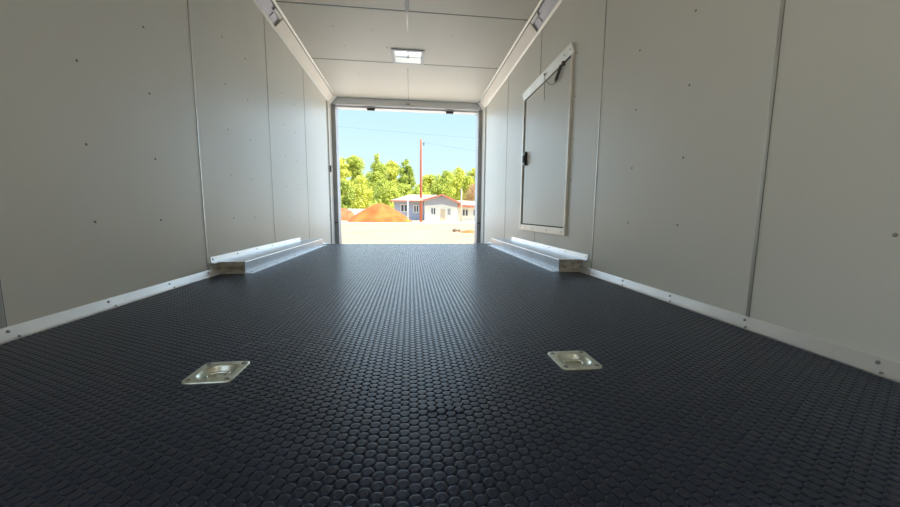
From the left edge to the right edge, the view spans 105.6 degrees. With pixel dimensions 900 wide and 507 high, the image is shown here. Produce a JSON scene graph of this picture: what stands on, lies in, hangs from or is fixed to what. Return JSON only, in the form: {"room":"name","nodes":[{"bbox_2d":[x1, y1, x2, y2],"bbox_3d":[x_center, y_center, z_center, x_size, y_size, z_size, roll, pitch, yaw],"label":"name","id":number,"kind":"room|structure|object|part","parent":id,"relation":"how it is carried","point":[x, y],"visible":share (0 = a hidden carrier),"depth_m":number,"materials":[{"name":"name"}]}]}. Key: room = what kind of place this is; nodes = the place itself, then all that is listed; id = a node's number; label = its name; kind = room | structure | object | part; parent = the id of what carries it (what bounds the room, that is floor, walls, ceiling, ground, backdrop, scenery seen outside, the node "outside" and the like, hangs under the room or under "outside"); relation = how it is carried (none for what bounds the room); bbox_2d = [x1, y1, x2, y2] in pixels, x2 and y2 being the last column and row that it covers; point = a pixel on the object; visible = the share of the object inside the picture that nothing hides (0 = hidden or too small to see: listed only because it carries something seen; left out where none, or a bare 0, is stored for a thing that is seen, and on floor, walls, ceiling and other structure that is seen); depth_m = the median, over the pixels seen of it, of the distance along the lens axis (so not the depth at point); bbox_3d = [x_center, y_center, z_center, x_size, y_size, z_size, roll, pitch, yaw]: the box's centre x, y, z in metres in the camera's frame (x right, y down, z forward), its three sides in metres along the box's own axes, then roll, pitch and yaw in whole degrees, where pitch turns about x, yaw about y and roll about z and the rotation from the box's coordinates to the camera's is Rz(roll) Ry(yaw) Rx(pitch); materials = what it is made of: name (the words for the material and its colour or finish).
{"room":"cargo trailer interior","nodes":[
{"label":"cargo trailer interior","id":0,"kind":"room"},
{"bbox_2d":[0,0,330,326],"bbox_3d":[-1.553,-0.861,2.110,0.063,2.540,7.440,0,7,-7],"label":"wall","id":1,"kind":"structure","parent":0,"point":[101,191],"depth_m":1.62,"materials":[{"name":"grey"}]},
{"bbox_2d":[0,287,5,328],"bbox_3d":[-1.388,-0.800,0.943,0.003,2.095,0.018,0,7,-7],"label":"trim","id":2,"kind":"structure","parent":1,"relation":"attached to","point":[2,315],"depth_m":1.06,"materials":[{"name":"silver metal"}]},
{"bbox_2d":[0,282,6,326],"bbox_3d":[-1.390,-0.801,0.954,0.002,2.095,0.003,0,7,-7],"label":"trim","id":3,"kind":"structure","parent":1,"relation":"attached to","point":[0,282],"depth_m":1.07,"materials":[{"name":"grey metal"}]},
{"bbox_2d":[0,243,329,344],"bbox_3d":[-1.497,0.196,2.040,0.026,0.156,6.920,0,7,-7],"label":"baseboard","id":4,"kind":"structure","parent":1,"relation":"attached to","point":[21,330],"depth_m":1.34,"materials":[{"name":"metal"}]},
{"bbox_2d":[187,0,208,269],"bbox_3d":[-1.513,-0.929,2.027,0.003,2.095,0.010,0,7,-7],"label":"trim","id":5,"kind":"structure","parent":1,"relation":"attached to","point":[187,0],"depth_m":2.05,"materials":[{"name":"grey metal"}]},
{"bbox_2d":[263,15,275,241],"bbox_3d":[-1.638,-1.105,3.104,0.003,2.000,0.008,0,7,-7],"label":"trim","id":6,"kind":"structure","parent":1,"relation":"attached to","point":[263,15],"depth_m":3.10,"materials":[{"name":"grey metal"}]},
{"bbox_2d":[252,0,336,103],"bbox_3d":[-1.450,-2.011,1.894,0.128,0.133,7.140,0,7,-7],"label":"trim","id":7,"kind":"structure","parent":1,"relation":"attached to","point":[270,9],"depth_m":3.58,"materials":[{"name":"white"}]},
{"bbox_3d":[-1.406,-2.065,1.893,0.025,0.025,7.140,0,7,-7],"label":"edge moulding","id":8,"kind":"part","parent":7,"relation":"part of","materials":[{"name":"white"}]},
{"bbox_3d":[-1.736,-2.301,4.310,0.080,0.084,2.240,0,7,-7],"label":"panel","id":9,"kind":"part","parent":7,"relation":"part of","materials":[{"name":"white metal"}]},
{"bbox_2d":[303,79,309,237],"bbox_3d":[-1.764,-1.187,4.194,0.003,2.095,0.008,0,7,-7],"label":"trim","id":10,"kind":"structure","parent":1,"relation":"attached to","point":[303,79],"depth_m":4.19,"materials":[{"name":"grey metal"}]},
{"bbox_2d":[326,106,330,235],"bbox_3d":[-1.895,-1.254,5.327,0.002,2.230,0.010,0,7,-7],"label":"trim","id":11,"kind":"structure","parent":1,"relation":"attached to","point":[326,106],"depth_m":5.32,"materials":[{"name":"grey metal"}]},
{"bbox_2d":[327,100,334,243],"bbox_3d":[-1.907,-1.242,5.481,0.014,2.270,0.220,0,7,-7],"label":"trim","id":12,"kind":"structure","parent":1,"relation":"attached to","point":[328,103],"depth_m":5.46,"materials":[{"name":"silver metal"}]},
{"bbox_2d":[331,104,341,243],"bbox_3d":[-1.896,-1.254,5.693,0.084,2.305,0.200,0,7,-7],"label":"trim","id":13,"kind":"structure","parent":1,"relation":"attached to","point":[334,111],"depth_m":5.62,"materials":[{"name":"grey metal"}]},
{"bbox_2d":[275,0,539,102],"bbox_3d":[-0.279,-2.111,2.139,2.495,0.044,7.380,0,7,-7],"label":"ceiling","id":14,"kind":"structure","parent":0,"point":[325,32],"depth_m":3.67,"materials":[{"name":"grey"}]},
{"bbox_2d":[276,1,527,21],"bbox_3d":[-0.392,-2.207,3.119,2.295,0.003,0.014,0,7,-7],"label":"trim","id":15,"kind":"structure","parent":14,"relation":"attached to","point":[276,2],"depth_m":3.11,"materials":[{"name":"grey metal"}]},
{"bbox_2d":[312,58,498,69],"bbox_3d":[-0.518,-2.337,4.209,2.295,0.003,0.014,0,7,-7],"label":"trim","id":16,"kind":"structure","parent":14,"relation":"attached to","point":[312,58],"depth_m":4.19,"materials":[{"name":"grey metal"}]},
{"bbox_2d":[405,0,408,11],"bbox_3d":[-0.124,-1.927,0.800,0.030,0.010,4.660,0,7,-7],"label":"trim","id":17,"kind":"structure","parent":14,"relation":"attached to","point":[406,1],"depth_m":3.01,"materials":[{"name":"grey metal"}]},
{"bbox_2d":[391,48,424,64],"bbox_3d":[-0.492,-2.366,4.005,0.376,0.128,0.366,0,7,-7],"label":"ceiling light","id":18,"kind":"object","parent":14,"relation":"in","point":[399,56],"visible":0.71,"depth_m":4.14,"materials":[{"name":"white paint"}]},
{"bbox_3d":[-0.492,-2.403,4.001,0.350,0.053,0.340,0,7,-7],"label":"lid","id":19,"kind":"part","parent":18,"relation":"part of","materials":[{"name":"white plastic"}]},
{"bbox_2d":[0,243,899,506],"bbox_3d":[-0.297,0.206,2.413,2.495,0.170,7.380,0,7,-7],"label":"floor","id":20,"kind":"structure","parent":0,"point":[376,375],"depth_m":0.74,"materials":[{"name":"black rubber"}]},
{"bbox_2d":[210,237,324,273],"bbox_3d":[-1.540,-0.042,3.232,0.216,0.120,2.121,0,7,-7],"label":"box","id":21,"kind":"object","parent":20,"relation":"on","point":[251,259],"visible":0.99,"depth_m":2.66,"materials":[{"name":"grey metal"}]},
{"bbox_3d":[-1.450,0.094,2.262,0.168,0.071,0.004,0,7,-7],"label":"plate","id":22,"kind":"part","parent":21,"relation":"part of","materials":[{"name":"brown wood"}]},
{"bbox_3d":[-1.567,-0.062,3.265,0.169,0.004,2.038,0,7,-7],"label":"plate","id":23,"kind":"part","parent":21,"relation":"part of","materials":[{"name":"grey metal"}]},
{"bbox_3d":[-1.482,-0.026,3.279,0.004,0.071,2.046,0,7,-7],"label":"plate","id":24,"kind":"part","parent":21,"relation":"part of","materials":[{"name":"grey metal"}]},
{"bbox_2d":[489,237,587,271],"bbox_3d":[0.731,-0.051,3.422,0.219,0.130,2.136,0,7,-7],"label":"box","id":25,"kind":"object","parent":20,"relation":"on","point":[556,259],"visible":1,"depth_m":2.87,"materials":[{"name":"grey metal"}]},
{"bbox_3d":[0.662,-0.035,3.454,0.004,0.081,2.061,0,7,-7],"label":"plate","id":26,"kind":"part","parent":25,"relation":"part of","materials":[{"name":"grey metal"}]},
{"bbox_3d":[0.750,-0.076,3.459,0.172,0.004,2.053,0,7,-7],"label":"plate","id":27,"kind":"part","parent":25,"relation":"part of","materials":[{"name":"grey metal"}]},
{"bbox_3d":[0.865,0.086,2.449,0.171,0.081,0.004,0,7,-7],"label":"plate","id":28,"kind":"part","parent":25,"relation":"part of","materials":[{"name":"brown wood"}]},
{"bbox_2d":[484,0,899,362],"bbox_3d":[0.982,-0.875,2.402,0.063,2.540,7.440,0,7,-7],"label":"wall","id":29,"kind":"structure","parent":0,"point":[686,84],"depth_m":1.29,"materials":[{"name":"grey"}]},
{"bbox_2d":[331,97,482,110],"bbox_3d":[-0.688,-2.458,5.679,2.495,0.109,0.220,0,7,-7],"label":"trim","id":30,"kind":"structure","parent":29,"relation":"attached to","point":[343,101],"depth_m":5.57,"materials":[{"name":"white metal"}]},
{"bbox_2d":[336,105,477,114],"bbox_3d":[-0.691,-2.394,5.707,2.435,0.025,0.140,0,7,-7],"label":"trim","id":31,"kind":"structure","parent":29,"relation":"attached to","point":[337,106],"depth_m":5.68,"materials":[{"name":"white paint"}]},
{"bbox_2d":[474,111,482,242],"bbox_3d":[0.498,-1.268,5.969,0.084,2.305,0.200,0,7,-7],"label":"trim","id":32,"kind":"structure","parent":29,"relation":"attached to","point":[478,158],"depth_m":5.90,"materials":[{"name":"grey metal"}]},
{"bbox_2d":[480,107,485,242],"bbox_3d":[0.557,-1.255,5.764,0.014,2.270,0.220,0,7,-7],"label":"trim","id":33,"kind":"structure","parent":29,"relation":"attached to","point":[484,110],"depth_m":5.74,"materials":[{"name":"silver metal"}]},
{"bbox_2d":[484,110,486,223],"bbox_3d":[0.581,-1.268,5.612,0.002,2.230,0.010,0,7,-7],"label":"trim","id":34,"kind":"structure","parent":29,"relation":"attached to","point":[486,110],"depth_m":5.59,"materials":[{"name":"grey metal"}]},
{"bbox_2d":[504,76,508,231],"bbox_3d":[0.723,-1.189,4.380,0.003,2.095,0.008,0,7,-7],"label":"trim","id":35,"kind":"structure","parent":29,"relation":"attached to","point":[508,76],"depth_m":4.37,"materials":[{"name":"grey metal"}]},
{"bbox_2d":[477,0,562,109],"bbox_3d":[0.918,-2.025,2.166,0.128,0.133,7.140,0,7,-7],"label":"trim","id":36,"kind":"structure","parent":29,"relation":"attached to","point":[545,9],"depth_m":3.59,"materials":[{"name":"white"}]},
{"bbox_3d":[0.658,-2.301,4.470,0.080,0.084,2.470,0,7,-7],"label":"panel","id":37,"kind":"part","parent":36,"relation":"part of","materials":[{"name":"white metal"}]},
{"bbox_2d":[519,42,574,235],"bbox_3d":[0.837,-0.922,3.180,0.052,1.442,1.138,0,7,-7],"label":"door","id":38,"kind":"structure","parent":29,"relation":"in","point":[546,123],"depth_m":3.04,"materials":[{"name":"grey metal"}]},
{"bbox_3d":[0.848,-0.235,3.263,0.020,0.058,1.138,0,7,-7],"label":"frame rail","id":39,"kind":"part","parent":38,"relation":"part of","materials":[{"name":"silver metal"}]},
{"bbox_3d":[0.852,-1.603,3.101,0.033,0.070,1.138,0,7,-7],"label":"frame rail","id":40,"kind":"part","parent":38,"relation":"part of","materials":[{"name":"white metal"}]},
{"bbox_2d":[544,61,564,96],"bbox_3d":[0.868,-1.476,2.881,0.030,0.230,0.402,0,7,-7],"label":"cable","id":41,"kind":"object","parent":38,"relation":"hanging from","point":[562,64],"visible":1,"depth_m":2.77,"materials":[{"name":"grey metal"}]},
{"bbox_2d":[591,0,606,268],"bbox_3d":[0.973,-0.931,2.214,0.003,2.095,0.010,0,7,-7],"label":"trim","id":42,"kind":"structure","parent":29,"relation":"attached to","point":[606,0],"depth_m":2.23,"materials":[{"name":"grey metal"}]},
{"bbox_2d":[489,242,899,382],"bbox_3d":[0.956,0.182,2.322,0.026,0.156,6.920,0,7,-7],"label":"baseboard","id":43,"kind":"structure","parent":29,"relation":"attached to","point":[884,368],"depth_m":1.14,"materials":[{"name":"metal"}]},
{"bbox_2d":[745,0,785,316],"bbox_3d":[1.099,-0.802,1.131,0.003,2.095,0.012,0,7,-7],"label":"trim","id":44,"kind":"structure","parent":29,"relation":"attached to","point":[782,1],"depth_m":1.18,"materials":[{"name":"grey metal"}]},
{"bbox_3d":[-0.208,0.305,1.643,2.615,0.105,5.937,0,7,-7],"label":"trim","id":45,"kind":"structure","parent":0,"visible":0},
{"bbox_2d":[181,361,249,384],"bbox_3d":[-0.593,0.309,0.872,0.115,0.023,0.115,0,7,-7],"label":"ring","id":46,"kind":"object","parent":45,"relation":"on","point":[212,372],"visible":0.99,"depth_m":0.88,"materials":[{"name":"metal"}]},
{"bbox_2d":[548,351,601,369],"bbox_3d":[0.349,0.306,0.962,0.115,0.023,0.115,0,7,-7],"label":"ring","id":47,"kind":"object","parent":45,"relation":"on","point":[566,360],"visible":0.98,"depth_m":0.97,"materials":[{"name":"metal"}]},
{"label":"outside","id":48,"kind":"structure","parent":0,"visible":0},
{"bbox_2d":[341,223,473,243],"bbox_3d":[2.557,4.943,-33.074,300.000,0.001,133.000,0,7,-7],"label":"ground","id":49,"kind":"structure","parent":48,"point":[352,233],"depth_m":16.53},
{"bbox_2d":[341,222,473,223],"bbox_3d":[-5.047,-2.901,32.624,160.000,0.150,0.200,0,7,-7],"label":"kerb","id":50,"kind":"object","parent":49,"relation":"on","point":[341,222],"visible":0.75,"depth_m":32.71,"materials":[{"name":"concrete"}]},
{"bbox_2d":[460,230,473,232],"bbox_3d":[1.032,-1.165,18.101,1.134,0.164,1.240,0,7,-7],"label":"dirt mound","id":51,"kind":"object","parent":49,"relation":"on","point":[464,231],"visible":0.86,"depth_m":17.81,"materials":[{"name":"orange soil"}]},
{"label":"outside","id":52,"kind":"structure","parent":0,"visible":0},
{"bbox_2d":[341,220,473,222],"bbox_3d":[-21.431,-19.745,174.187,300.000,0.001,286.800,0,7,-7],"label":"ground","id":53,"kind":"structure","parent":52,"point":[411,220],"depth_m":39.95,"materials":[{"name":"beige soil"}]},
{"bbox_2d":[340,157,351,204],"bbox_3d":[-22.868,-14.102,72.703,5.045,12.719,4.056,3,7,20],"label":"leafy tree","id":54,"kind":"object","parent":53,"relation":"on","point":[344,174],"visible":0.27,"depth_m":72.00,"materials":[{"name":"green plant"}]},
{"bbox_2d":[340,178,355,208],"bbox_3d":[-18.382,-9.443,58.669,4.527,6.834,4.899,0,7,-7],"label":"leafy tree","id":55,"kind":"object","parent":53,"relation":"on","point":[345,189],"visible":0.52,"depth_m":58.26,"materials":[{"name":"green plant"}]},
{"bbox_2d":[341,208,354,220],"bbox_3d":[-12.979,-4.794,41.725,3.571,1.569,3.342,0,7,-7],"label":"pile","id":56,"kind":"object","parent":53,"relation":"on","point":[346,214],"visible":0.6,"depth_m":40.85,"materials":[{"name":"orange soil"}]},
{"bbox_2d":[345,155,365,185],"bbox_3d":[-24.117,-17.096,86.675,6.744,15.371,5.659,0,7,-7],"label":"birch tree","id":57,"kind":"object","parent":53,"relation":"on","point":[355,164],"visible":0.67,"depth_m":85.06,"materials":[{"name":"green plant"}]},
{"bbox_2d":[348,209,363,214],"bbox_3d":[-17.934,-6.555,56.090,9.800,1.600,0.300,0,7,-7],"label":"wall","id":58,"kind":"structure","parent":53,"relation":"on","point":[355,211],"depth_m":56.19,"materials":[{"name":"white"}]},
{"bbox_2d":[348,175,373,208],"bbox_3d":[-18.019,-11.402,68.011,5.964,8.536,6.656,-2,7,-21],"label":"leafy tree","id":59,"kind":"object","parent":53,"relation":"on","point":[362,194],"visible":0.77,"depth_m":66.90,"materials":[{"name":"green plant"}]},
{"bbox_2d":[364,153,388,206],"bbox_3d":[-15.851,-14.841,75.637,7.873,14.312,7.757,0,7,-7],"label":"leafy tree","id":60,"kind":"object","parent":53,"relation":"on","point":[379,169],"visible":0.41,"depth_m":74.37,"materials":[{"name":"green plant"}]},
{"bbox_2d":[347,203,411,221],"bbox_3d":[-7.646,-4.453,37.169,7.123,2.045,5.045,0,7,-7],"label":"pile","id":61,"kind":"object","parent":53,"relation":"on","point":[379,212],"visible":0.99,"depth_m":35.71,"materials":[{"name":"orange sand"}]},
{"bbox_2d":[367,177,399,207],"bbox_3d":[-11.778,-9.325,58.838,5.670,7.760,6.338,2,7,17],"label":"leafy tree","id":62,"kind":"object","parent":53,"relation":"on","point":[384,192],"visible":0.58,"depth_m":58.26,"materials":[{"name":"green plant"}]},
{"bbox_2d":[386,160,399,188],"bbox_3d":[-15.172,-17.101,89.869,8.420,15.015,8.028,0,7,-7],"label":"leafy tree","id":63,"kind":"object","parent":53,"relation":"on","point":[392,166],"visible":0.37,"depth_m":87.78,"materials":[{"name":"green plant"}]},
{"bbox_2d":[395,183,411,197],"bbox_3d":[-9.810,-10.570,68.834,5.836,7.616,6.415,0,7,-7],"label":"leafy tree","id":64,"kind":"object","parent":53,"relation":"on","point":[404,189],"visible":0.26,"depth_m":67.32,"materials":[{"name":"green plant"}]},
{"bbox_2d":[397,159,416,191],"bbox_3d":[-9.921,-14.948,78.263,4.660,13.300,5.519,0,7,-7],"label":"leafy tree","id":65,"kind":"object","parent":53,"relation":"on","point":[407,175],"visible":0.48,"depth_m":77.03,"materials":[{"name":"green plant"}]},
{"bbox_2d":[411,183,430,194],"bbox_3d":[-5.407,-8.819,59.115,4.248,6.582,3.887,-3,7,-25],"label":"leafy tree","id":66,"kind":"object","parent":53,"relation":"on","point":[416,190],"visible":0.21,"depth_m":58.44,"materials":[{"name":"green plant"}]},
{"bbox_2d":[419,139,423,221],"bbox_3d":[-3.078,-7.810,37.229,0.580,8.950,0.310,0,7,-7],"label":"utility pole","id":67,"kind":"object","parent":53,"relation":"on","point":[420,198],"visible":0.89,"depth_m":37.10,"materials":[{"name":"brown wood"}]},
{"bbox_2d":[422,173,436,193],"bbox_3d":[-4.811,-15.000,88.710,7.630,11.471,7.630,0,7,-7],"label":"leafy tree","id":68,"kind":"object","parent":53,"relation":"on","point":[427,181],"visible":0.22,"depth_m":87.59,"materials":[{"name":"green plant"}]},
{"bbox_2d":[390,194,474,220],"bbox_3d":[-1.484,-6.444,47.941,13.380,3.550,8.760,0,7,-7],"label":"house","id":69,"kind":"structure","parent":53,"relation":"on","point":[441,207],"depth_m":44.84,"materials":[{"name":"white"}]},
{"bbox_3d":[-6.082,-6.005,45.191,0.750,0.850,0.020,0,7,-7],"label":"pane","id":70,"kind":"part","parent":69,"relation":"part of","materials":[{"name":"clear glass"}]},
{"bbox_3d":[-0.936,-5.023,44.474,0.600,1.550,0.060,0,7,-7],"label":"door","id":71,"kind":"part","parent":69,"relation":"part of","materials":[{"name":"beige paint"}]},
{"bbox_2d":[428,169,455,197],"bbox_3d":[-1.833,-13.419,77.552,6.828,11.330,7.192,0,7,-7],"label":"leafy tree","id":72,"kind":"object","parent":53,"relation":"on","point":[444,181],"visible":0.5,"depth_m":75.74,"materials":[{"name":"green plant"}]},
{"bbox_2d":[449,166,466,199],"bbox_3d":[1.449,-16.329,91.920,10.190,13.978,9.670,0,7,-7],"label":"leafy tree","id":73,"kind":"object","parent":53,"relation":"on","point":[457,183],"visible":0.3,"depth_m":90.19,"materials":[{"name":"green plant"}]},
{"bbox_2d":[460,189,462,221],"bbox_3d":[1.263,-5.327,38.032,0.296,3.700,0.296,2,7,16],"label":"marker post","id":74,"kind":"object","parent":53,"relation":"on","point":[461,189],"visible":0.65,"depth_m":38.00,"materials":[{"name":"beige paint"}]},
{"bbox_2d":[456,168,474,200],"bbox_3d":[5.258,-13.989,80.082,8.746,12.253,8.900,0,7,-7],"label":"leafy tree","id":75,"kind":"object","parent":53,"relation":"on","point":[468,179],"visible":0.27,"depth_m":78.89,"materials":[{"name":"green plant"}]},
{"bbox_2d":[462,183,474,200],"bbox_3d":[4.092,-8.755,57.122,5.441,6.186,5.667,0,7,-7],"label":"bare tree","id":76,"kind":"object","parent":53,"relation":"on","point":[472,192],"visible":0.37,"depth_m":56.78,"materials":[{"name":"brown plant"}]}
]}

